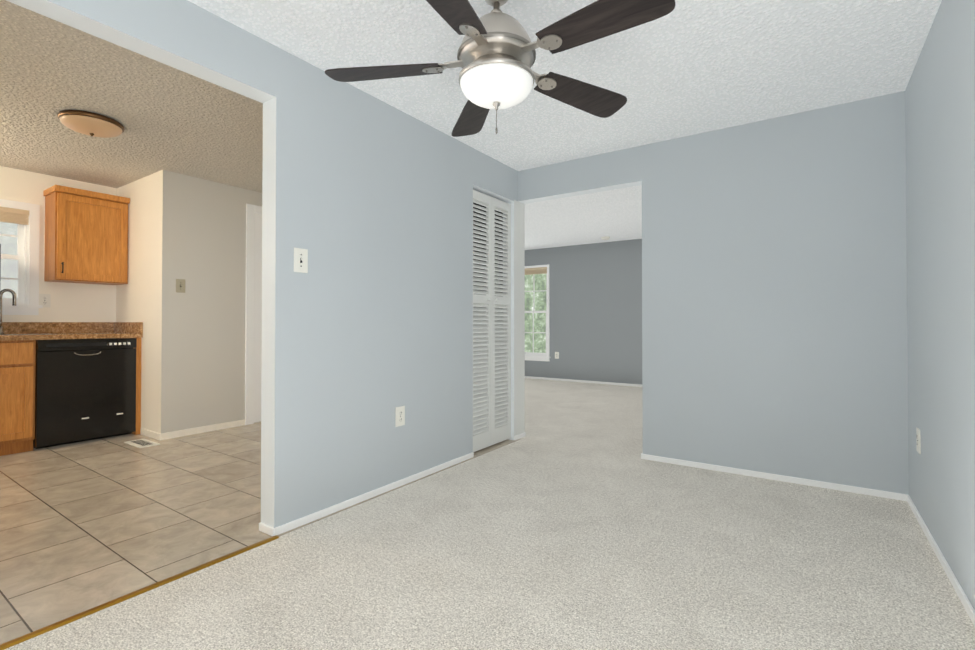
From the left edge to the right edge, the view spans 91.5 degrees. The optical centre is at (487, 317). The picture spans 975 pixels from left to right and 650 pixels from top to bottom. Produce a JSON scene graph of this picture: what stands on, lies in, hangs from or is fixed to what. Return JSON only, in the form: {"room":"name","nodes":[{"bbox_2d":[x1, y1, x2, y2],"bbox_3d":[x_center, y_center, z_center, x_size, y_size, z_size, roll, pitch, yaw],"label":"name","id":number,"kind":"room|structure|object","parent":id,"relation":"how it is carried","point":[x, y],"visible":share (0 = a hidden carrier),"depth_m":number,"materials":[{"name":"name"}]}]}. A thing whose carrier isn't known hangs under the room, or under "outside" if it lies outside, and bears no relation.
{"room":"empty dining room","nodes":[
{"label":"empty dining room","id":0,"kind":"room"},
{"bbox_2d":[0,244,3,335],"bbox_3d":[-4.220,-0.226,3.773,0.450,0.734,0.415,0,-1,34],"label":"faucet","id":1,"kind":"object","parent":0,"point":[2,291],"depth_m":4.09,"materials":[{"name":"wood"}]},
{"bbox_2d":[0,166,116,321],"bbox_3d":[-4.025,-0.113,4.688,0.120,2.440,4.248,0,-1,34],"label":"wall","id":2,"kind":"structure","parent":0,"point":[76,302],"depth_m":4.50,"materials":[{"name":"paint"}]},
{"bbox_2d":[0,199,42,314],"bbox_3d":[-4.442,-0.535,4.034,0.169,1.020,0.960,0,-1,34],"label":"kitchen window","id":3,"kind":"structure","parent":2,"relation":"in","point":[24,217],"depth_m":4.33,"materials":[{"name":"glass"},{"name":"painted wood"}]},
{"bbox_2d":[39,294,50,306],"bbox_3d":[-4.126,-0.157,4.426,0.008,0.125,0.080,0,-1,34],"label":"electrical outlet","id":4,"kind":"object","parent":2,"relation":"attached to","point":[44,300],"visible":1,"depth_m":4.43,"materials":[{"name":"white plastic"}]},
{"bbox_2d":[4,322,111,331],"bbox_3d":[-4.280,0.094,4.181,0.021,0.105,1.667,0,-1,34],"label":"backsplash","id":5,"kind":"structure","parent":2,"relation":"attached to","point":[8,326],"depth_m":4.49,"materials":[{"name":"brown stone"}]},
{"bbox_2d":[43,185,129,284],"bbox_3d":[-3.831,-0.757,4.552,0.358,0.845,0.563,0,-1,34],"label":"upper cabinet","id":6,"kind":"object","parent":2,"relation":"attached to","point":[86,236],"visible":1,"depth_m":4.43,"materials":[{"name":"brown wood"}]},
{"bbox_2d":[116,170,261,433],"bbox_3d":[-2.858,-0.106,5.345,1.070,2.440,1.848,0,-1,34],"label":"wall","id":7,"kind":"structure","parent":0,"point":[191,230],"depth_m":4.53,"materials":[{"name":"paint"}]},
{"bbox_2d":[112,322,142,331],"bbox_3d":[-3.539,0.099,4.672,0.651,0.105,0.021,0,-1,34],"label":"backsplash","id":8,"kind":"structure","parent":7,"relation":"attached to","point":[116,326],"depth_m":4.65,"materials":[{"name":"brown stone"}]},
{"bbox_2d":[176,279,184,292],"bbox_3d":[-2.843,-0.293,4.403,0.016,0.125,0.080,0,-1,34],"label":"light switch","id":9,"kind":"object","parent":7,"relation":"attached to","point":[180,285],"visible":1,"depth_m":4.40,"materials":[{"name":"beige plastic"}]},
{"bbox_2d":[140,419,244,439],"bbox_3d":[-2.888,1.077,4.691,0.422,0.060,0.777,0,-1,34],"label":"baseboard","id":10,"kind":"structure","parent":7,"relation":"attached to","point":[174,434],"depth_m":4.47,"materials":[{"name":"paint"}]},
{"bbox_2d":[245,204,261,424],"bbox_3d":[-2.225,-0.032,5.305,0.020,2.290,0.965,0,-1,34],"label":"door frame","id":11,"kind":"structure","parent":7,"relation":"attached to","point":[253,336],"depth_m":4.96,"materials":[{"name":"white wood"}]},
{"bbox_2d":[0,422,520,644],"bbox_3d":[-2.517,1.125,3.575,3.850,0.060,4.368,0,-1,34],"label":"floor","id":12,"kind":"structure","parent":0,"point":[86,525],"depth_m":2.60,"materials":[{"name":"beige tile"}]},
{"bbox_2d":[0,340,35,455],"bbox_3d":[-4.226,0.639,3.691,0.655,0.915,0.920,0,-1,34],"label":"base cabinet","id":13,"kind":"object","parent":12,"relation":"on","point":[17,378],"depth_m":3.80,"materials":[{"name":"brown wood"}]},
{"bbox_2d":[0,332,142,339],"bbox_3d":[-4.011,0.164,3.997,0.672,0.040,1.667,0,-1,34],"label":"countertop","id":14,"kind":"structure","parent":13,"relation":"on","point":[7,335],"depth_m":4.16,"materials":[{"name":"brown stone"}]},
{"bbox_2d":[33,338,136,448],"bbox_3d":[-3.737,0.642,4.339,0.620,0.898,0.691,0,-1,34],"label":"dishwasher","id":15,"kind":"object","parent":12,"relation":"on","point":[85,389],"visible":0.96,"depth_m":4.14,"materials":[{"name":"black metal"}]},
{"bbox_2d":[0,535,278,649],"bbox_3d":[-1.321,1.073,1.920,0.036,0.007,1.012,0,-1,34],"label":"trim","id":16,"kind":"structure","parent":12,"relation":"on","point":[11,643],"depth_m":1.81,"materials":[{"name":"gold metal"}]},
{"bbox_2d":[124,439,159,447],"bbox_3d":[-3.017,1.098,4.147,0.340,0.006,0.150,0,-1,34],"label":"floor vent","id":17,"kind":"object","parent":12,"relation":"in","point":[141,443],"visible":1,"depth_m":4.13,"materials":[{"name":"white metal"}]},
{"bbox_2d":[6,0,524,527],"bbox_3d":[-0.967,-0.136,2.606,0.120,2.440,4.488,0,-1,34],"label":"wall","id":18,"kind":"structure","parent":0,"point":[368,316],"depth_m":2.73,"materials":[{"name":"paint"}]},
{"bbox_2d":[294,248,307,272],"bbox_3d":[-0.971,-0.298,2.479,0.016,0.125,0.080,0,-1,34],"label":"light switch","id":19,"kind":"object","parent":18,"relation":"attached to","point":[300,260],"visible":1,"depth_m":2.48,"materials":[{"name":"white plastic"}]},
{"bbox_2d":[263,452,473,536],"bbox_3d":[-0.598,1.069,3.043,0.042,0.040,1.683,0,-1,34],"label":"baseboard","id":20,"kind":"structure","parent":18,"relation":"attached to","point":[296,523],"depth_m":2.76,"materials":[{"name":"white wood"}]},
{"bbox_2d":[395,406,404,426],"bbox_3d":[-0.564,0.639,3.074,0.008,0.125,0.080,0,-1,34],"label":"outlet","id":21,"kind":"object","parent":18,"relation":"attached to","point":[400,416],"visible":1,"depth_m":3.07,"materials":[{"name":"white plastic"}]},
{"bbox_2d":[473,190,510,451],"bbox_3d":[0.037,0.027,4.023,0.058,2.105,0.620,0,-1,34],"label":"bifold door","id":22,"kind":"structure","parent":18,"relation":"in","point":[491,385],"depth_m":4.02,"materials":[{"name":"white wood"}]},
{"bbox_2d":[0,0,941,249],"bbox_3d":[-0.171,-1.374,4.589,6.618,0.080,8.640,0,-1,34],"label":"ceiling","id":23,"kind":"structure","parent":0,"point":[683,68],"depth_m":2.74,"materials":[{"name":"white paint"}]},
{"bbox_2d":[57,110,124,137],"bbox_3d":[-2.703,-1.293,3.244,0.356,0.112,0.356,0,-1,34],"label":"kitchen light","id":24,"kind":"object","parent":23,"relation":"attached to","point":[90,124],"visible":1,"depth_m":3.16,"materials":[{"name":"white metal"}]},
{"bbox_2d":[325,0,674,136],"bbox_3d":[0.057,-1.059,1.923,1.347,0.606,1.367,0,-1,34],"label":"fan","id":25,"kind":"object","parent":23,"relation":"hanging from","point":[496,56],"visible":1,"depth_m":1.85,"materials":[{"name":"black wood"}]},
{"bbox_2d":[601,236,609,239],"bbox_3d":[1.910,-1.281,7.683,0.136,0.040,0.136,0,-1,34],"label":"smoke detector","id":26,"kind":"object","parent":23,"relation":"attached to","point":[605,238],"visible":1,"depth_m":7.63,"materials":[{"name":"white plastic"}]},
{"bbox_2d":[473,202,502,332],"bbox_3d":[-0.319,-0.118,4.268,0.680,2.440,0.732,0,-1,34],"label":"wall","id":27,"kind":"structure","parent":0,"point":[485,249],"depth_m":4.46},
{"bbox_2d":[4,378,974,649],"bbox_3d":[-0.171,1.135,4.562,6.618,0.060,8.640,0,-1,34],"label":"floor","id":28,"kind":"structure","parent":0,"point":[572,520],"depth_m":2.02,"materials":[{"name":"beige carpet"}]},
{"bbox_2d":[525,239,641,383],"bbox_3d":[2.177,-0.076,8.130,6.498,2.440,0.120,0,-1,34],"label":"wall","id":29,"kind":"structure","parent":0,"point":[595,305],"depth_m":8.27,"materials":[{"name":"paint"}]},
{"bbox_2d":[525,264,550,360],"bbox_3d":[0.742,-0.081,9.077,1.060,1.790,0.169,0,-1,34],"label":"window","id":30,"kind":"structure","parent":29,"relation":"in","point":[534,270],"depth_m":8.90,"materials":[{"name":"white wood"}]},
{"bbox_2d":[525,376,641,386],"bbox_3d":[2.190,1.123,8.029,6.379,0.040,0.012,0,-1,34],"label":"baseboard","id":31,"kind":"structure","parent":29,"relation":"attached to","point":[596,382],"depth_m":8.33,"materials":[{"name":"white wood"}]},
{"bbox_2d":[518,91,908,494],"bbox_3d":[-0.110,-0.113,4.665,6.618,2.440,0.120,0,-1,34],"label":"wall","id":32,"kind":"structure","parent":0,"point":[774,299],"depth_m":3.19,"materials":[{"name":"paint"}]},
{"bbox_2d":[641,453,902,500],"bbox_3d":[1.823,1.071,3.253,1.532,0.040,0.016,0,-1,34],"label":"baseboard","id":33,"kind":"structure","parent":32,"relation":"attached to","point":[866,491],"depth_m":3.16,"materials":[{"name":"white wood"}]},
{"bbox_2d":[905,0,974,609],"bbox_3d":[2.515,-0.134,2.747,0.120,2.440,8.640,0,-1,34],"label":"wall","id":34,"kind":"structure","parent":0,"point":[940,148],"depth_m":2.03,"materials":[{"name":"paint"}]},
{"bbox_2d":[916,427,920,453],"bbox_3d":[2.296,0.657,2.533,0.008,0.125,0.080,0,-1,34],"label":"outlet","id":35,"kind":"object","parent":34,"relation":"attached to","point":[918,442],"visible":1,"depth_m":2.52,"materials":[{"name":"white plastic"}]},
{"bbox_2d":[903,494,974,626],"bbox_3d":[1.292,1.048,1.055,0.012,0.040,4.248,0,-1,34],"label":"baseboard","id":36,"kind":"structure","parent":34,"relation":"attached to","point":[962,596],"depth_m":2.02,"materials":[{"name":"white wood"}]},
{"label":"outside","id":37,"kind":"structure","parent":0,"visible":0},
{"bbox_2d":[0,222,17,297],"bbox_3d":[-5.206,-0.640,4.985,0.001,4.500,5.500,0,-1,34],"label":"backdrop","id":38,"kind":"structure","parent":37,"point":[11,250],"depth_m":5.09,"materials":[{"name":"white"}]},
{"bbox_2d":[525,274,545,352],"bbox_3d":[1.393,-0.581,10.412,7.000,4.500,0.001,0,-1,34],"label":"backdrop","id":39,"kind":"structure","parent":37,"point":[541,280],"depth_m":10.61,"materials":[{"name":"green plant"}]}
]}

